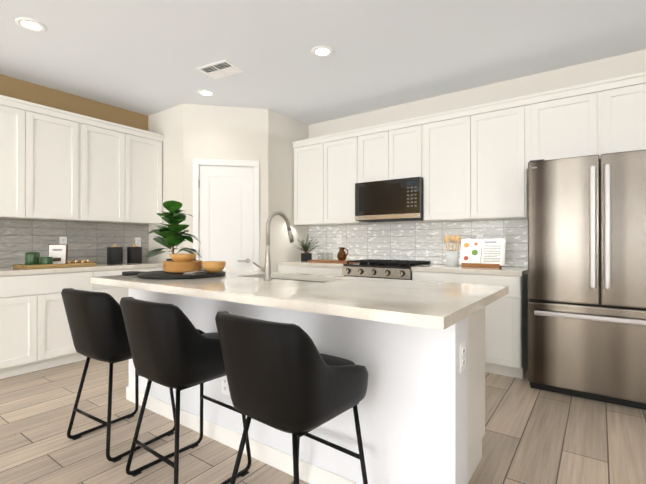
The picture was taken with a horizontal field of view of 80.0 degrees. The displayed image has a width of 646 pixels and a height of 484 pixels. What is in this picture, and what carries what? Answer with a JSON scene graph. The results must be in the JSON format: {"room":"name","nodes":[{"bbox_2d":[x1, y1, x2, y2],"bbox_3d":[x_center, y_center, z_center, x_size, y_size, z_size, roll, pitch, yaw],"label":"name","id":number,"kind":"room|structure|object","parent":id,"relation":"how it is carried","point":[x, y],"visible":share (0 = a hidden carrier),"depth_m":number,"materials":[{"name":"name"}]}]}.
{"room":"kitchen","nodes":[
{"label":"kitchen","id":0,"kind":"room"},
{"bbox_2d":[0,74,147,224],"bbox_3d":[-4.152,-0.222,2.218,0.120,2.740,9.500,0,0,36],"label":"wall","id":1,"kind":"structure","parent":0,"point":[11,87],"depth_m":4.11,"materials":[{"name":"beige paint"}]},
{"bbox_2d":[0,95,35,218],"bbox_3d":[-3.001,-0.742,3.437,0.328,1.040,0.587,0,0,36],"label":"upper cabinet","id":2,"kind":"object","parent":1,"relation":"attached to","point":[17,119],"depth_m":3.49,"materials":[{"name":"white paint"}]},
{"bbox_2d":[24,107,87,221],"bbox_3d":[-2.727,-0.742,3.818,0.328,1.040,0.587,0,0,36],"label":"upper cabinet","id":3,"kind":"object","parent":1,"relation":"attached to","point":[58,165],"depth_m":3.78,"materials":[{"name":"white paint"}]},
{"bbox_2d":[0,219,148,266],"bbox_3d":[-2.994,0.009,3.719,0.007,0.460,2.745,0,0,36],"label":"backsplash","id":4,"kind":"structure","parent":1,"relation":"attached to","point":[91,241],"depth_m":4.12,"materials":[{"name":"tile"}]},
{"bbox_2d":[59,237,66,243],"bbox_3d":[-2.739,0.001,4.059,0.010,0.115,0.070,0,0,36],"label":"electrical outlet","id":5,"kind":"object","parent":4,"relation":"attached to","point":[62,240],"visible":0.58,"depth_m":4.05,"materials":[{"name":"white plastic"}]},
{"bbox_2d":[135,237,140,246],"bbox_3d":[-2.267,0.002,4.717,0.010,0.115,0.070,0,0,36],"label":"electrical outlet","id":6,"kind":"object","parent":4,"relation":"attached to","point":[137,241],"visible":1,"depth_m":4.72,"materials":[{"name":"white plastic"}]},
{"bbox_2d":[88,119,131,222],"bbox_3d":[-2.467,-0.741,4.181,0.328,1.040,0.587,0,0,36],"label":"upper cabinet","id":7,"kind":"object","parent":1,"relation":"attached to","point":[109,144],"depth_m":4.15,"materials":[{"name":"white paint"}]},
{"bbox_2d":[128,127,163,223],"bbox_3d":[-2.215,-0.741,4.533,0.328,1.040,0.516,0,0,36],"label":"upper cabinet","id":8,"kind":"object","parent":1,"relation":"attached to","point":[146,147],"depth_m":4.49,"materials":[{"name":"white paint"}]},
{"bbox_2d":[148,104,307,271],"bbox_3d":[-1.198,-0.218,5.034,1.400,2.740,1.480,0,0,36],"label":"wall","id":9,"kind":"structure","parent":0,"point":[265,138],"depth_m":4.58,"materials":[{"name":"beige paint"}]},
{"bbox_2d":[198,166,252,270],"bbox_3d":[-1.131,0.128,4.491,0.619,2.026,0.100,0,0,-11],"label":"pantry door","id":10,"kind":"structure","parent":9,"relation":"in","point":[226,217],"depth_m":4.51,"materials":[{"name":"white wood"}]},
{"bbox_2d":[193,158,258,270],"bbox_3d":[-1.137,0.095,4.552,0.755,2.112,0.132,0,0,-11],"label":"door frame","id":11,"kind":"structure","parent":9,"relation":"attached to","point":[197,163],"depth_m":4.50,"materials":[{"name":"white wood"}]},
{"bbox_2d":[0,358,645,483],"bbox_3d":[-0.853,1.174,-0.150,8.240,0.060,9.740,0,0,36],"label":"floor","id":12,"kind":"structure","parent":0,"point":[534,436],"depth_m":2.23,"materials":[{"name":"brown wood"}]},
{"bbox_2d":[0,271,103,378],"bbox_3d":[-2.746,0.715,3.541,0.618,0.868,1.041,0,0,36],"label":"base cabinet","id":13,"kind":"object","parent":12,"relation":"on","point":[35,333],"depth_m":3.37,"materials":[{"name":"white paint"}]},
{"bbox_2d":[61,288,174,462],"bbox_3d":[-1.182,0.702,2.265,0.465,0.891,0.562,0,0,36],"label":"bar stool","id":14,"kind":"object","parent":12,"relation":"on","point":[97,326],"visible":0.6,"depth_m":2.04,"materials":[{"name":"black leather"}]},
{"bbox_2d":[100,267,162,304],"bbox_3d":[-2.231,0.716,4.259,0.618,0.868,0.978,0,0,36],"label":"base cabinet","id":15,"kind":"object","parent":12,"relation":"on","point":[117,293],"depth_m":3.94,"materials":[{"name":"white paint"}]},
{"bbox_2d":[0,261,162,275],"bbox_3d":[-2.747,0.260,3.536,0.622,0.040,2.755,0,0,36],"label":"countertop","id":16,"kind":"structure","parent":15,"relation":"on","point":[7,271],"depth_m":3.64,"materials":[{"name":"stone"}]},
{"bbox_2d":[13,262,96,268],"bbox_3d":[-2.564,0.222,3.712,0.260,0.034,0.620,0,0,36],"label":"woven tray","id":17,"kind":"object","parent":16,"relation":"on","point":[24,266],"visible":0.81,"depth_m":3.58,"materials":[{"name":"brown wicker"}]},
{"bbox_2d":[25,252,52,264],"bbox_3d":[-2.645,0.159,3.584,0.191,0.135,0.191,0,0,36],"label":"canisters","id":18,"kind":"object","parent":17,"relation":"on","point":[32,258],"visible":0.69,"depth_m":3.55,"materials":[{"name":"green ceramic"}]},
{"bbox_2d":[48,244,67,263],"bbox_3d":[-2.581,0.124,3.747,0.156,0.202,0.058,0,0,-24],"label":"book","id":19,"kind":"object","parent":17,"relation":"on","point":[58,253],"visible":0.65,"depth_m":3.74,"materials":[{"name":"white paper"}]},
{"bbox_2d":[67,260,90,263],"bbox_3d":[-2.458,0.205,3.851,0.114,0.045,0.214,0,0,36],"label":"cups","id":20,"kind":"object","parent":17,"relation":"on","point":[81,261],"visible":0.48,"depth_m":3.84,"materials":[{"name":"brown metal"}]},
{"bbox_2d":[107,244,122,263],"bbox_3d":[-2.293,0.132,4.244,0.155,0.217,0.155,0,0,30],"label":"jar","id":21,"kind":"object","parent":16,"relation":"on","point":[115,254],"depth_m":4.18,"materials":[{"name":"black ceramic"}]},
{"bbox_2d":[127,244,141,262],"bbox_3d":[-2.165,0.132,4.423,0.155,0.217,0.155,0,0,30],"label":"jar","id":22,"kind":"object","parent":16,"relation":"on","point":[134,253],"depth_m":4.36,"materials":[{"name":"black ceramic"}]},
{"bbox_2d":[120,297,251,483],"bbox_3d":[-0.663,0.702,1.893,0.459,0.891,0.560,0,0,36],"label":"bar stool","id":23,"kind":"object","parent":12,"relation":"on","point":[171,345],"visible":0.77,"depth_m":1.68,"materials":[{"name":"black leather"}]},
{"bbox_2d":[215,311,367,483],"bbox_3d":[-0.106,0.701,1.494,0.471,0.891,0.564,0,0,36],"label":"bar stool","id":24,"kind":"object","parent":12,"relation":"on","point":[287,377],"visible":1,"depth_m":1.28,"materials":[{"name":"black leather"}]},
{"bbox_2d":[278,265,313,273],"bbox_3d":[-0.157,0.717,4.814,0.544,0.868,0.618,0,0,36],"label":"base cabinet","id":25,"kind":"object","parent":12,"relation":"on","point":[281,268],"depth_m":4.55,"materials":[{"name":"white paint"}]},
{"bbox_2d":[277,260,527,275],"bbox_3d":[0.715,0.261,4.186,2.693,0.040,0.622,0,0,36],"label":"countertop","id":26,"kind":"structure","parent":25,"relation":"on","point":[506,270],"depth_m":3.57,"materials":[{"name":"stone"}]},
{"bbox_2d":[292,236,318,260],"bbox_3d":[-0.179,0.068,4.863,0.397,0.346,0.364,0,0,36],"label":"potted plant","id":27,"kind":"object","parent":26,"relation":"on","point":[306,255],"visible":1,"depth_m":4.84,"materials":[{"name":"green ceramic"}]},
{"bbox_2d":[307,259,357,262],"bbox_3d":[0.118,0.230,4.594,0.570,0.022,0.260,0,0,36],"label":"cutting board","id":28,"kind":"object","parent":26,"relation":"on","point":[329,261],"visible":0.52,"depth_m":4.53,"materials":[{"name":"brown wood"}]},
{"bbox_2d":[318,252,332,259],"bbox_3d":[0.028,0.173,4.708,0.218,0.090,0.068,0,0,36],"label":"glasses","id":29,"kind":"object","parent":28,"relation":"on","point":[327,254],"visible":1,"depth_m":4.70,"materials":[{"name":"clear glass"}]},
{"bbox_2d":[337,247,347,260],"bbox_3d":[0.236,0.141,4.535,0.147,0.155,0.116,0,0,36],"label":"glass jug","id":30,"kind":"object","parent":28,"relation":"on","point":[341,255],"visible":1,"depth_m":4.50,"materials":[{"name":"brown"}]},
{"bbox_2d":[444,234,460,266],"bbox_3d":[1.277,0.082,3.800,0.161,0.315,0.124,0,0,36],"label":"utensil crock","id":31,"kind":"object","parent":26,"relation":"on","point":[452,258],"visible":1,"depth_m":3.76,"materials":[{"name":"grey ceramic"}]},
{"bbox_2d":[459,239,505,267],"bbox_3d":[1.507,0.104,3.649,0.403,0.270,0.113,0,0,36],"label":"cookbook stand","id":32,"kind":"object","parent":26,"relation":"on","point":[486,253],"visible":1,"depth_m":3.64,"materials":[{"name":"white paper"}]},
{"bbox_2d":[124,287,504,483],"bbox_3d":[-0.236,0.713,2.440,2.380,0.869,0.802,0,0,36],"label":"kitchen island","id":33,"kind":"object","parent":12,"relation":"on","point":[421,408],"depth_m":1.67,"materials":[{"name":"white paint"}]},
{"bbox_2d":[222,375,229,395],"bbox_3d":[-0.553,0.808,2.182,0.070,0.115,0.010,0,0,36],"label":"outlet","id":34,"kind":"object","parent":33,"relation":"attached to","point":[225,388],"visible":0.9,"depth_m":2.18,"materials":[{"name":"white plastic"}]},
{"bbox_2d":[91,269,508,330],"bbox_3d":[-0.287,0.257,2.344,2.405,0.040,1.070,0,0,36],"label":"island countertop","id":35,"kind":"structure","parent":33,"relation":"on","point":[434,306],"depth_m":1.81,"materials":[{"name":"white stone"}]},
{"bbox_2d":[122,270,225,279],"bbox_3d":[-1.039,0.226,2.753,0.708,0.024,0.584,0,0,36],"label":"serving board","id":36,"kind":"object","parent":35,"relation":"on","point":[162,275],"visible":0.83,"depth_m":2.53,"materials":[{"name":"black stone"}]},
{"bbox_2d":[146,200,200,260],"bbox_3d":[-1.131,-0.043,2.897,0.392,0.513,0.347,0,0,36],"label":"fiddle-leaf fig plant","id":37,"kind":"object","parent":36,"relation":"on","point":[171,234],"visible":0.88,"depth_m":2.84,"materials":[{"name":"green plant"}]},
{"bbox_2d":[162,254,202,272],"bbox_3d":[-0.988,0.149,2.717,0.270,0.129,0.270,0,0,36],"label":"bowls","id":38,"kind":"object","parent":36,"relation":"on","point":[180,263],"visible":0.96,"depth_m":2.63,"materials":[{"name":"brown wood"}]},
{"bbox_2d":[183,271,205,274],"bbox_3d":[-0.841,0.203,2.518,0.090,0.020,0.166,0,0,11],"label":"cutlery","id":39,"kind":"object","parent":36,"relation":"on","point":[195,273],"visible":1,"depth_m":2.47,"materials":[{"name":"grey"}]},
{"bbox_2d":[202,261,225,272],"bbox_3d":[-0.759,0.175,2.676,0.164,0.076,0.164,0,0,36],"label":"bowls","id":40,"kind":"object","parent":36,"relation":"on","point":[213,266],"visible":1,"depth_m":2.62,"materials":[{"name":"brown wood"}]},
{"bbox_2d":[253,211,293,278],"bbox_3d":[-0.318,0.020,2.528,0.145,0.436,0.277,0,0,36],"label":"faucet","id":41,"kind":"object","parent":35,"relation":"on","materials":[{"name":"silver metal"}]},
{"bbox_2d":[275,275,330,282],"bbox_3d":[-0.198,0.377,2.618,0.768,0.222,0.368,0,0,36],"label":"sink","id":42,"kind":"object","parent":35,"relation":"in","point":[276,276],"depth_m":2.75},
{"bbox_2d":[459,340,465,372],"bbox_3d":[0.547,0.447,1.502,0.010,0.115,0.070,0,0,36],"label":"outlet","id":43,"kind":"object","parent":33,"relation":"attached to","point":[462,355],"visible":1,"depth_m":1.49,"materials":[{"name":"white plastic"}]},
{"bbox_2d":[314,267,343,275],"bbox_3d":[0.189,0.717,4.566,0.544,0.868,0.618,0,0,36],"label":"base cabinet","id":44,"kind":"object","parent":12,"relation":"on","point":[317,270],"depth_m":4.29,"materials":[{"name":"white paint"}]},
{"bbox_2d":[342,259,429,279],"bbox_3d":[0.684,0.677,4.132,0.762,0.948,0.691,0,0,36],"label":"range","id":45,"kind":"object","parent":12,"relation":"on","point":[385,269],"visible":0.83,"depth_m":3.93,"materials":[{"name":"grey metal"}]},
{"bbox_2d":[412,271,528,378],"bbox_3d":[1.418,0.715,3.684,0.948,0.868,0.618,0,0,36],"label":"base cabinet","id":46,"kind":"object","parent":12,"relation":"on","point":[506,335],"depth_m":3.27,"materials":[{"name":"white paint"}]},
{"bbox_2d":[528,149,645,409],"bbox_3d":[2.162,0.256,3.006,0.914,1.785,0.800,0,0,36],"label":"refrigerator","id":47,"kind":"object","parent":12,"relation":"on","point":[587,277],"visible":1,"depth_m":2.77,"materials":[{"name":"grey metal"}]},
{"bbox_2d":[0,0,645,124],"bbox_3d":[-0.853,-1.626,-0.146,8.240,0.060,9.740,0,0,36],"label":"ceiling","id":48,"kind":"structure","parent":0,"point":[147,57],"depth_m":3.13,"materials":[{"name":"white paint"}]},
{"bbox_2d":[15,17,46,31],"bbox_3d":[-2.136,-1.586,2.818,0.188,0.010,0.188,0,0,36],"label":"recessed light","id":49,"kind":"object","parent":48,"relation":"in","point":[30,24],"visible":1,"depth_m":2.81,"materials":[{"name":"white plastic"}]},
{"bbox_2d":[197,89,214,96],"bbox_3d":[-1.244,-1.584,4.097,0.188,0.010,0.188,0,0,36],"label":"recessed light","id":50,"kind":"object","parent":48,"relation":"in","point":[205,92],"visible":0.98,"depth_m":4.08,"materials":[{"name":"white plastic"}]},
{"bbox_2d":[196,60,244,78],"bbox_3d":[-0.946,-1.583,3.551,0.360,0.014,0.260,0,0,28],"label":"ceiling vent","id":51,"kind":"object","parent":48,"relation":"in","point":[221,69],"visible":1,"depth_m":3.54,"materials":[{"name":"white metal"}]},
{"bbox_2d":[311,46,333,56],"bbox_3d":[-0.004,-1.585,3.208,0.188,0.010,0.188,0,0,36],"label":"recessed light","id":52,"kind":"object","parent":48,"relation":"in","point":[322,51],"visible":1,"depth_m":3.20,"materials":[{"name":"white plastic"}]},
{"bbox_2d":[308,49,645,266],"bbox_3d":[1.950,-0.220,3.761,8.240,2.740,0.120,0,0,36],"label":"wall","id":53,"kind":"structure","parent":0,"point":[611,67],"depth_m":3.85,"materials":[{"name":"beige paint"}]},
{"bbox_2d":[292,135,327,225],"bbox_3d":[-0.072,-0.740,4.934,0.543,1.040,0.328,0,0,36],"label":"upper cabinet","id":54,"kind":"object","parent":53,"relation":"attached to","point":[310,155],"depth_m":4.80,"materials":[{"name":"white paint"}]},
{"bbox_2d":[328,131,371,224],"bbox_3d":[0.302,-0.740,4.666,0.614,1.040,0.328,0,0,36],"label":"upper cabinet","id":55,"kind":"object","parent":53,"relation":"attached to","point":[346,149],"depth_m":4.51,"materials":[{"name":"white paint"}]},
{"bbox_2d":[364,123,395,181],"bbox_3d":[0.674,-0.962,4.399,0.443,0.597,0.328,0,0,36],"label":"upper cabinet","id":56,"kind":"object","parent":53,"relation":"attached to","point":[379,142],"depth_m":4.24,"materials":[{"name":"white paint"}]},
{"bbox_2d":[355,177,423,221],"bbox_3d":[0.783,-0.448,4.273,0.760,0.426,0.401,0,0,36],"label":"over-the-range microwave","id":57,"kind":"object","parent":56,"relation":"attached to","point":[395,200],"visible":0.98,"depth_m":4.09,"materials":[{"name":"grey"}]},
{"bbox_2d":[396,119,423,178],"bbox_3d":[0.938,-0.963,4.210,0.443,0.597,0.328,0,0,36],"label":"upper cabinet","id":58,"kind":"object","parent":53,"relation":"attached to","point":[410,133],"depth_m":4.04,"materials":[{"name":"white paint"}]},
{"bbox_2d":[308,219,527,266],"bbox_3d":[0.897,0.010,4.434,2.700,0.460,0.007,0,0,36],"label":"backsplash","id":59,"kind":"structure","parent":53,"relation":"attached to","point":[420,241],"depth_m":4.33,"materials":[{"name":"tile"}]},
{"bbox_2d":[337,235,340,243],"bbox_3d":[0.204,-0.038,4.920,0.070,0.115,0.010,0,0,36],"label":"electrical outlet","id":60,"kind":"object","parent":59,"relation":"attached to","point":[338,239],"visible":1,"depth_m":4.92,"materials":[{"name":"white plastic"}]},
{"bbox_2d":[476,234,483,241],"bbox_3d":[1.597,-0.020,3.921,0.070,0.115,0.010,0,0,36],"label":"electrical outlet","id":61,"kind":"object","parent":59,"relation":"attached to","point":[479,236],"visible":0.54,"depth_m":3.92,"materials":[{"name":"white plastic"}]},
{"bbox_2d":[423,107,483,221],"bbox_3d":[1.306,-0.742,3.946,0.604,1.040,0.328,0,0,36],"label":"upper cabinet","id":62,"kind":"object","parent":53,"relation":"attached to","point":[469,163],"depth_m":3.78,"materials":[{"name":"white paint"}]},
{"bbox_2d":[480,95,531,219],"bbox_3d":[1.682,-0.742,3.676,0.557,1.040,0.328,0,0,36],"label":"upper cabinet","id":63,"kind":"object","parent":53,"relation":"attached to","point":[506,127],"depth_m":3.50,"materials":[{"name":"white paint"}]},
{"bbox_2d":[612,71,645,152],"bbox_3d":[2.493,-0.957,3.095,0.581,0.612,0.328,0,0,36],"label":"upper cabinet","id":64,"kind":"object","parent":53,"relation":"attached to","point":[628,93],"depth_m":2.99,"materials":[{"name":"white paint"}]}
]}

